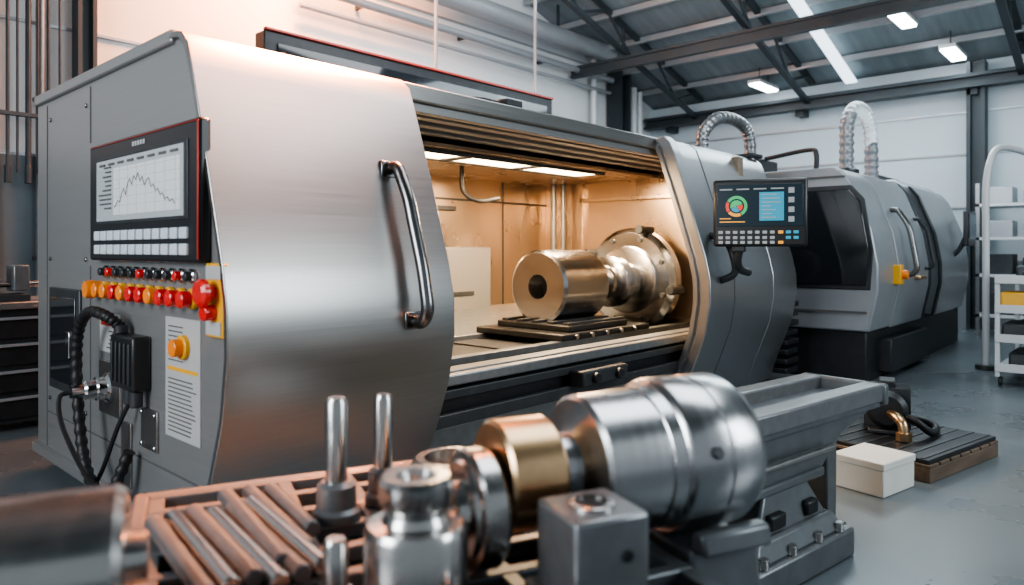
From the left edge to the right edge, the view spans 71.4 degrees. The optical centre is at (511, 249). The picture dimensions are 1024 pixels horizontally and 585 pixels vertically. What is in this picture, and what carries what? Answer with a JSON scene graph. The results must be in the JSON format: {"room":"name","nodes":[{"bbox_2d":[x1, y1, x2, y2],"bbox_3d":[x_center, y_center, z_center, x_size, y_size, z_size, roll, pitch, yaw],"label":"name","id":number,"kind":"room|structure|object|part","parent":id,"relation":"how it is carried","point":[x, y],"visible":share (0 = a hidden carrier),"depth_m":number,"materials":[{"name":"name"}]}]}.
{"room":"metal workshop","nodes":[
{"label":"metal workshop","id":0,"kind":"room"},
{"bbox_2d":[0,0,652,153],"bbox_3d":[-3.265,-2.150,9.190,0.200,6.900,19.200,0,0,42],"label":"wall","id":1,"kind":"structure","parent":0,"point":[236,21],"depth_m":9.66,"materials":[{"name":"white paint"}]},
{"bbox_2d":[0,153,34,295],"bbox_3d":[-5.592,0.175,6.440,0.060,2.250,12.000,0,0,42],"label":"trim","id":2,"kind":"structure","parent":1,"relation":"attached to","point":[17,198],"depth_m":7.11,"materials":[{"name":"grey metal"}]},
{"bbox_2d":[32,0,45,295],"bbox_3d":[-4.918,-2.150,7.058,0.105,6.700,0.540,0,0,42],"label":"pipes","id":3,"kind":"object","parent":1,"relation":"attached to","point":[42,3],"visible":0.19,"depth_m":7.18,"materials":[{"name":"grey metal"}]},
{"bbox_2d":[0,0,609,155],"bbox_3d":[-3.247,-2.340,9.039,0.030,2.780,19.000,0,0,42],"label":"trim","id":4,"kind":"structure","parent":1,"relation":"attached to","point":[391,1],"depth_m":10.91,"materials":[{"name":"grey metal"}]},
{"bbox_2d":[0,327,1023,584],"bbox_3d":[2.467,1.350,3.974,15.700,0.100,19.200,0,0,42],"label":"floor","id":5,"kind":"structure","parent":0,"point":[964,527],"depth_m":3.77,"materials":[{"name":"concrete"}]},
{"bbox_2d":[0,296,37,425],"bbox_3d":[-4.186,0.805,4.857,0.770,0.870,2.450,0,0,42],"label":"base cabinet","id":6,"kind":"object","parent":5,"relation":"on","point":[18,319],"visible":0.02,"depth_m":5.08,"materials":[{"name":"black metal"}]},
{"bbox_2d":[0,296,37,309],"bbox_3d":[-4.186,0.395,4.857,0.770,0.050,2.450,0,0,42],"label":"countertop","id":7,"kind":"structure","parent":6,"relation":"on","point":[33,303],"depth_m":5.06,"materials":[{"name":"brown wood"}]},
{"bbox_2d":[0,265,37,301],"bbox_3d":[-3.648,0.240,5.240,0.250,0.260,0.480,0,0,42],"label":"bench vise","id":8,"kind":"object","parent":7,"relation":"on","point":[17,276],"visible":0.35,"depth_m":5.17,"materials":[{"name":"metal"}]},
{"bbox_2d":[72,0,96,77],"bbox_3d":[-4.487,-2.125,7.476,0.200,6.850,0.180,0,0,42],"label":"column","id":9,"kind":"structure","parent":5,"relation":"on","point":[84,12],"depth_m":7.45,"materials":[{"name":"metal"}]},
{"bbox_2d":[32,29,798,509],"bbox_3d":[-0.068,-0.060,5.519,2.772,2.720,6.068,0,0,42],"label":"cnc lathe","id":10,"kind":"object","parent":5,"relation":"on","point":[235,240],"visible":0.96,"depth_m":3.38,"materials":[{"name":"metal"}]},
{"bbox_3d":[-2.089,0.195,3.544,0.096,0.096,0.070,0,0,42],"label":"mode knob","id":11,"kind":"part","parent":10,"relation":"part of","materials":[{"name":"orange plastic"}]},
{"bbox_3d":[-1.945,0.670,3.450,0.280,0.260,0.015,0,0,42],"label":"socket plate","id":12,"kind":"part","parent":10,"relation":"part of","materials":[{"name":"metal"}]},
{"bbox_3d":[-1.638,-0.278,3.111,1.030,0.315,0.007,0,0,42],"label":"hmi screen frame","id":13,"kind":"part","parent":10,"relation":"part of","materials":[{"name":"white glass"}]},
{"bbox_3d":[-1.348,0.492,2.909,0.290,0.015,0.003,0,0,42],"label":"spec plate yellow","id":14,"kind":"part","parent":10,"relation":"part of","materials":[{"name":"yellow paint"}]},
{"bbox_3d":[-1.346,0.530,2.911,0.330,0.500,0.005,0,0,42],"label":"spec plate","id":15,"kind":"part","parent":10,"relation":"part of","materials":[{"name":"grey"}]},
{"bbox_3d":[-1.112,0.190,2.685,0.140,0.280,0.025,0,0,42],"label":"estop plate","id":16,"kind":"part","parent":10,"relation":"part of","materials":[{"name":"orange plastic"}]},
{"bbox_3d":[-0.478,-0.030,3.274,0.332,0.776,0.060,0,0,42],"label":"door handle","id":17,"kind":"part","parent":10,"relation":"part of","materials":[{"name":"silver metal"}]},
{"bbox_3d":[-0.576,0.325,6.811,0.080,0.710,1.000,0,0,42],"label":"access panel","id":18,"kind":"part","parent":10,"relation":"part of","materials":[{"name":"metal"}]},
{"bbox_3d":[0.706,1.070,5.063,0.150,0.260,3.760,0,0,42],"label":"panel","id":19,"kind":"part","parent":10,"relation":"part of","materials":[{"name":"grey metal"}]},
{"bbox_3d":[1.337,0.000,6.997,1.640,1.400,0.050,0,0,42],"label":"cavity frame","id":20,"kind":"part","parent":10,"relation":"part of","materials":[{"name":"metal"}]},
{"bbox_3d":[1.679,0.170,6.043,0.610,2.140,1.200,0,0,42],"label":"door","id":21,"kind":"part","parent":10,"relation":"part of","materials":[{"name":"metal"}]},
{"bbox_3d":[1.628,0.064,5.537,0.287,0.422,0.077,0,0,42],"label":"door handle","id":22,"kind":"part","parent":10,"relation":"part of","materials":[{"name":"black plastic"}]},
{"bbox_2d":[713,177,807,275],"bbox_3d":[1.883,-0.160,5.392,0.660,0.729,0.352,0,0,22],"label":"pendant","id":23,"kind":"object","parent":10,"relation":"attached to","point":[773,212],"visible":1,"depth_m":5.24,"materials":[{"name":"black plastic"}]},
{"bbox_3d":[1.765,0.059,5.459,0.105,0.291,0.318,0,0,26],"label":"arm","id":24,"kind":"part","parent":23,"relation":"part of"},
{"bbox_2d":[131,460,719,584],"bbox_3d":[-0.556,0.995,1.450,1.820,0.610,1.450,0,0,-25],"label":"tray","id":25,"kind":"object","parent":5,"relation":"on","point":[520,564],"visible":0.31,"depth_m":1.70,"materials":[{"name":"brown wood"}]},
{"bbox_2d":[0,483,148,584],"bbox_3d":[-0.980,0.565,1.139,0.710,0.289,0.264,0,0,-25],"label":"metal cylinder","id":26,"kind":"object","parent":25,"relation":"on","point":[82,535],"visible":1,"depth_m":1.16,"materials":[{"name":"silver metal"}]},
{"bbox_2d":[144,482,322,584],"bbox_3d":[-0.626,0.662,1.666,0.346,0.048,0.588,0,0,-38],"label":"metal rods","id":27,"kind":"object","parent":25,"relation":"on","point":[266,537],"visible":0.97,"depth_m":1.59,"materials":[{"name":"metal"}]},
{"bbox_2d":[311,396,360,526],"bbox_3d":[-0.452,0.534,1.833,0.124,0.308,0.124,0,0,-25],"label":"pin","id":28,"kind":"object","parent":25,"relation":"on","point":[336,500],"visible":0.98,"depth_m":1.81,"materials":[{"name":"metal"}]},
{"bbox_2d":[323,535,350,584],"bbox_3d":[-0.342,0.623,1.378,0.066,0.130,0.066,0,0,-25],"label":"stud","id":29,"kind":"object","parent":25,"relation":"on","point":[335,547],"visible":1,"depth_m":1.36,"materials":[{"name":"metal"}]},
{"bbox_2d":[365,393,395,506],"bbox_3d":[-0.353,0.541,1.954,0.100,0.293,0.100,0,0,-25],"label":"pin","id":30,"kind":"object","parent":25,"relation":"on","point":[382,402],"visible":0.8,"depth_m":1.93,"materials":[{"name":"metal"}]},
{"bbox_3d":[-0.223,0.750,1.587,1.100,0.040,1.420,0,0,-25],"label":"plate","id":31,"kind":"part","parent":25,"relation":"part of","materials":[{"name":"black metal"}]},
{"bbox_2d":[363,465,467,584],"bbox_3d":[-0.185,0.560,1.373,0.200,0.255,0.200,0,0,-25],"label":"metal fitting","id":32,"kind":"object","parent":25,"relation":"on","point":[416,539],"visible":1,"depth_m":1.31,"materials":[{"name":"metal"}]},
{"bbox_2d":[410,446,462,469],"bbox_3d":[-0.182,0.658,2.167,0.260,0.060,0.260,0,0,-25],"label":"flange","id":33,"kind":"object","parent":25,"relation":"on","point":[441,456],"visible":0.28,"depth_m":2.23,"materials":[{"name":"metal"}]},
{"bbox_2d":[448,446,511,572],"bbox_3d":[-0.090,0.558,1.538,0.090,0.256,0.256,0,0,-25],"label":"disc","id":34,"kind":"object","parent":25,"relation":"on","point":[481,495],"visible":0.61,"depth_m":1.46,"materials":[{"name":"metal"}]},
{"bbox_2d":[525,488,647,584],"bbox_3d":[0.160,0.588,1.388,0.210,0.200,0.200,0,0,-25],"label":"block","id":35,"kind":"object","parent":25,"relation":"on","point":[595,536],"visible":1,"depth_m":1.33,"materials":[{"name":"metal"}]},
{"bbox_2d":[591,59,642,134],"bbox_3d":[2.186,-1.250,14.783,1.730,5.100,0.180,0,0,-44],"label":"pipes","id":36,"kind":"object","parent":5,"relation":"on","point":[636,97],"visible":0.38,"depth_m":15.08,"materials":[{"name":"white metal"}]},
{"bbox_2d":[607,71,630,131],"bbox_3d":[2.212,-1.175,14.726,0.350,4.950,0.360,0,0,42],"label":"column","id":37,"kind":"structure","parent":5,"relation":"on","point":[619,101],"depth_m":14.63,"materials":[{"name":"metal"}]},
{"bbox_2d":[648,519,770,584],"bbox_3d":[0.451,0.970,1.797,0.260,0.660,0.480,0,0,-25],"label":"stand","id":38,"kind":"object","parent":5,"relation":"on","point":[727,554],"visible":0.52,"depth_m":1.65,"materials":[{"name":"grey metal"}]},
{"bbox_2d":[474,372,766,533],"bbox_3d":[0.259,0.500,1.705,0.665,0.370,0.379,0,0,-25],"label":"shaft","id":39,"kind":"object","parent":38,"relation":"on","point":[688,450],"visible":0.86,"depth_m":1.59,"materials":[{"name":"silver metal"}]},
{"bbox_2d":[725,372,888,584],"bbox_3d":[1.000,0.965,2.993,1.670,0.670,0.520,0,0,-39],"label":"bed","id":40,"kind":"object","parent":5,"relation":"on","point":[802,417],"visible":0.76,"depth_m":2.92,"materials":[{"name":"grey metal"}]},
{"bbox_3d":[1.407,1.050,3.324,0.160,0.500,0.240,0,0,-39],"label":"leg","id":41,"kind":"part","parent":40,"relation":"part of","materials":[{"name":"grey metal"}]},
{"bbox_3d":[1.629,0.680,3.504,0.050,0.100,0.420,0,0,-39],"label":"plate","id":42,"kind":"part","parent":40,"relation":"part of","materials":[{"name":"grey metal"}]},
{"bbox_2d":[756,101,975,380],"bbox_3d":[4.098,-0.214,9.251,2.810,3.028,4.400,0,0,42],"label":"machining centre","id":43,"kind":"object","parent":5,"relation":"on","point":[882,270],"visible":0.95,"depth_m":7.30,"materials":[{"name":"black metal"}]},
{"bbox_3d":[2.549,-0.060,7.704,2.400,1.360,0.017,0,0,42],"label":"trim","id":44,"kind":"part","parent":43,"relation":"part of","materials":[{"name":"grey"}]},
{"bbox_3d":[4.134,-0.085,7.527,0.317,0.742,0.056,0,0,42],"label":"door handle","id":45,"kind":"part","parent":43,"relation":"part of","materials":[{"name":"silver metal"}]},
{"bbox_3d":[4.736,0.000,8.413,0.358,1.600,0.100,0,0,42],"label":"door edge trim","id":46,"kind":"part","parent":43,"relation":"part of","materials":[{"name":"black metal"}]},
{"bbox_3d":[4.706,-0.075,8.157,0.260,0.606,0.040,0,0,42],"label":"door handle","id":47,"kind":"part","parent":43,"relation":"part of","materials":[{"name":"black metal"}]},
{"bbox_3d":[5.120,0.000,8.835,0.358,1.600,0.120,0,0,42],"label":"door edge trim","id":48,"kind":"part","parent":43,"relation":"part of","materials":[{"name":"black metal"}]},
{"bbox_3d":[5.859,-0.045,9.338,0.237,0.333,0.060,0,0,42],"label":"display arm","id":49,"kind":"part","parent":43,"relation":"part of"},
{"bbox_2d":[836,443,915,497],"bbox_3d":[1.995,1.210,3.931,0.350,0.180,0.290,0,0,-36],"label":"carton","id":50,"kind":"object","parent":5,"relation":"on","point":[874,470],"visible":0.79,"depth_m":3.84,"materials":[{"name":"white cardboard"}]},
{"bbox_3d":[1.995,1.140,3.931,0.350,0.040,0.290,0,0,-36],"label":"lid","id":51,"kind":"part","parent":50,"relation":"part of","materials":[{"name":"white cardboard"}]},
{"bbox_2d":[837,416,997,483],"bbox_3d":[2.461,1.236,4.548,0.920,0.129,0.800,0,0,-36],"label":"wooden pallet","id":52,"kind":"object","parent":5,"relation":"on","point":[951,451],"visible":0.43,"depth_m":4.33,"materials":[{"name":"brown wood"}]},
{"bbox_2d":[864,376,940,442],"bbox_3d":[2.523,1.009,4.610,0.439,0.320,0.626,0,0,27],"label":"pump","id":53,"kind":"object","parent":52,"relation":"on","point":[893,418],"visible":0.89,"depth_m":4.51,"materials":[{"name":"black metal"}]},
{"bbox_3d":[2.478,1.019,4.707,0.250,0.250,0.440,0,0,27],"label":"motor","id":54,"kind":"part","parent":53,"relation":"part of","materials":[{"name":"black metal"}]},
{"bbox_2d":[966,59,987,329],"bbox_3d":[7.665,-0.900,11.737,0.260,4.400,0.280,0,0,42],"label":"steel column","id":55,"kind":"structure","parent":5,"relation":"on","point":[976,105],"depth_m":11.70,"materials":[{"name":"metal"}]},
{"bbox_2d":[975,183,1023,336],"bbox_3d":[8.179,0.150,10.066,2.650,2.300,0.700,0,0,42],"label":"shelving","id":56,"kind":"object","parent":5,"relation":"on","point":[1007,196],"visible":0.6,"depth_m":10.61,"materials":[{"name":"white metal"}]},
{"bbox_2d":[989,186,1023,236],"bbox_3d":[8.198,-0.565,10.049,2.400,0.750,0.500,0,0,42],"label":"shelving unit","id":57,"kind":"object","parent":56,"relation":"attached to","point":[1007,194],"depth_m":10.58,"materials":[{"name":"white metal"}]},
{"bbox_2d":[975,144,1023,370],"bbox_3d":[5.580,0.069,7.898,1.099,2.463,0.199,0,0,-20],"label":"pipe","id":58,"kind":"object","parent":5,"relation":"on","point":[985,365],"visible":0.98,"depth_m":7.72,"materials":[{"name":"white metal"}]},
{"bbox_2d":[994,265,1023,385],"bbox_3d":[5.308,0.730,7.088,0.650,1.140,1.350,0,0,42],"label":"cart","id":59,"kind":"object","parent":5,"relation":"on","point":[1010,301],"visible":1,"depth_m":6.77,"materials":[{"name":"white metal"}]},
{"bbox_2d":[530,0,1023,109],"bbox_3d":[2.467,-4.425,3.974,15.700,2.550,19.200,0,0,42],"label":"ceiling","id":60,"kind":"structure","parent":0,"point":[682,13],"depth_m":12.53,"materials":[{"name":"grey metal"}]},
{"bbox_2d":[0,0,60,183],"bbox_3d":[-4.719,-3.075,6.998,0.060,4.850,0.700,0,0,42],"label":"pipes","id":61,"kind":"object","parent":60,"relation":"hanging from","point":[28,115],"visible":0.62,"depth_m":6.95,"materials":[{"name":"grey metal"}]},
{"bbox_2d":[255,0,553,113],"bbox_3d":[-1.044,-3.720,9.231,0.230,3.640,4.750,0,0,42],"label":"hanging light fixture","id":62,"kind":"object","parent":60,"relation":"hanging from","point":[269,38],"visible":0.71,"depth_m":8.73,"materials":[{"name":"black metal"}]},
{"bbox_3d":[-0.981,-2.315,9.174,0.060,0.030,4.750,0,0,42],"label":"trim","id":63,"kind":"part","parent":62,"relation":"part of","materials":[{"name":"red"}]},
{"bbox_3d":[-0.974,-2.075,9.167,0.020,0.210,4.450,0,0,42],"label":"glass","id":64,"kind":"part","parent":62,"relation":"part of","materials":[{"name":"black"}]},
{"bbox_2d":[298,0,616,94],"bbox_3d":[-0.285,-4.393,11.819,0.650,2.455,7.100,0,0,42],"label":"pipes","id":65,"kind":"object","parent":60,"relation":"hanging from","point":[486,10],"visible":0.94,"depth_m":11.70,"materials":[{"name":"metal"}]},
{"bbox_2d":[748,68,778,92],"bbox_3d":[4.809,-3.264,13.606,0.240,0.350,0.900,0,0,42],"label":"ceiling light","id":66,"kind":"object","parent":60,"relation":"hanging from","point":[763,85],"depth_m":13.45,"materials":[{"name":"white plastic"}]},
{"bbox_2d":[524,0,1023,95],"bbox_3d":[6.254,-4.310,7.951,15.450,1.982,6.380,0,0,42],"label":"roof purlins","id":67,"kind":"structure","parent":60,"relation":"attached to","point":[966,4],"depth_m":12.29,"materials":[{"name":"metal"}]},
{"bbox_2d":[561,0,1023,118],"bbox_3d":[1.812,-4.120,4.368,11.300,2.900,18.900,0,0,42],"label":"roof beams","id":68,"kind":"structure","parent":60,"relation":"attached to","point":[1007,9],"depth_m":12.33,"materials":[{"name":"grey metal"}]},
{"bbox_2d":[621,0,746,55],"bbox_3d":[6.168,-3.821,9.193,11.250,0.601,0.040,0,0,42],"label":"hangers","id":69,"kind":"object","parent":68,"relation":"hanging from","point":[743,1],"visible":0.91,"depth_m":12.93,"materials":[{"name":"paint"}]},
{"bbox_2d":[570,0,964,79],"bbox_3d":[6.852,-3.410,8.570,15.400,0.220,0.100,0,0,42],"label":"beam","id":70,"kind":"structure","parent":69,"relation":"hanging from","point":[880,8],"depth_m":11.15,"materials":[{"name":"metal"}]},
{"bbox_2d":[788,0,856,83],"bbox_3d":[4.936,-3.667,11.665,0.200,1.195,3.900,0,0,42],"label":"strip","id":71,"kind":"object","parent":68,"relation":"attached to","point":[800,7],"visible":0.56,"depth_m":12.15,"materials":[{"name":"white plastic"}]},
{"bbox_2d":[888,12,917,28],"bbox_3d":[5.931,-3.652,10.827,0.240,0.350,0.900,0,0,42],"label":"ceiling light","id":72,"kind":"object","parent":60,"relation":"attached to","point":[903,20],"depth_m":10.82,"materials":[{"name":"white plastic"}]},
{"bbox_2d":[938,31,967,61],"bbox_3d":[7.072,-3.294,11.412,0.240,0.350,0.900,0,0,42],"label":"ceiling light","id":73,"kind":"object","parent":60,"relation":"hanging from","point":[952,51],"depth_m":11.25,"materials":[{"name":"white plastic"}]},
{"bbox_2d":[651,54,1023,265],"bbox_3d":[8.935,-0.925,10.934,15.500,4.450,0.200,0,0,42],"label":"wall","id":74,"kind":"structure","parent":0,"point":[945,176],"depth_m":12.52,"materials":[{"name":"white paint"}]},
{"bbox_2d":[666,88,978,133],"bbox_3d":[7.861,-2.675,11.573,11.950,0.250,0.300,0,0,42],"label":"brackets","id":75,"kind":"object","parent":74,"relation":"attached to","point":[801,114],"visible":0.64,"depth_m":13.58,"materials":[{"name":"metal"}]},
{"bbox_2d":[644,66,1023,130],"bbox_3d":[8.686,-2.765,10.586,15.400,0.230,0.250,0,0,42],"label":"ceiling beam","id":76,"kind":"structure","parent":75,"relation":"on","point":[1007,75],"depth_m":12.70,"materials":[{"name":"metal"}]},
{"bbox_2d":[685,105,1023,261],"bbox_3d":[8.857,-1.065,10.848,15.500,2.530,0.030,0,0,42],"label":"trim","id":77,"kind":"structure","parent":74,"relation":"attached to","point":[1017,106],"depth_m":12.73,"materials":[{"name":"grey metal"}]},
{"bbox_2d":[958,265,1023,329],"bbox_3d":[8.884,0.775,10.804,15.400,1.050,0.060,0,0,42],"label":"trim","id":78,"kind":"structure","parent":74,"relation":"attached to","point":[1003,287],"depth_m":11.68,"materials":[{"name":"grey metal"}]}
]}

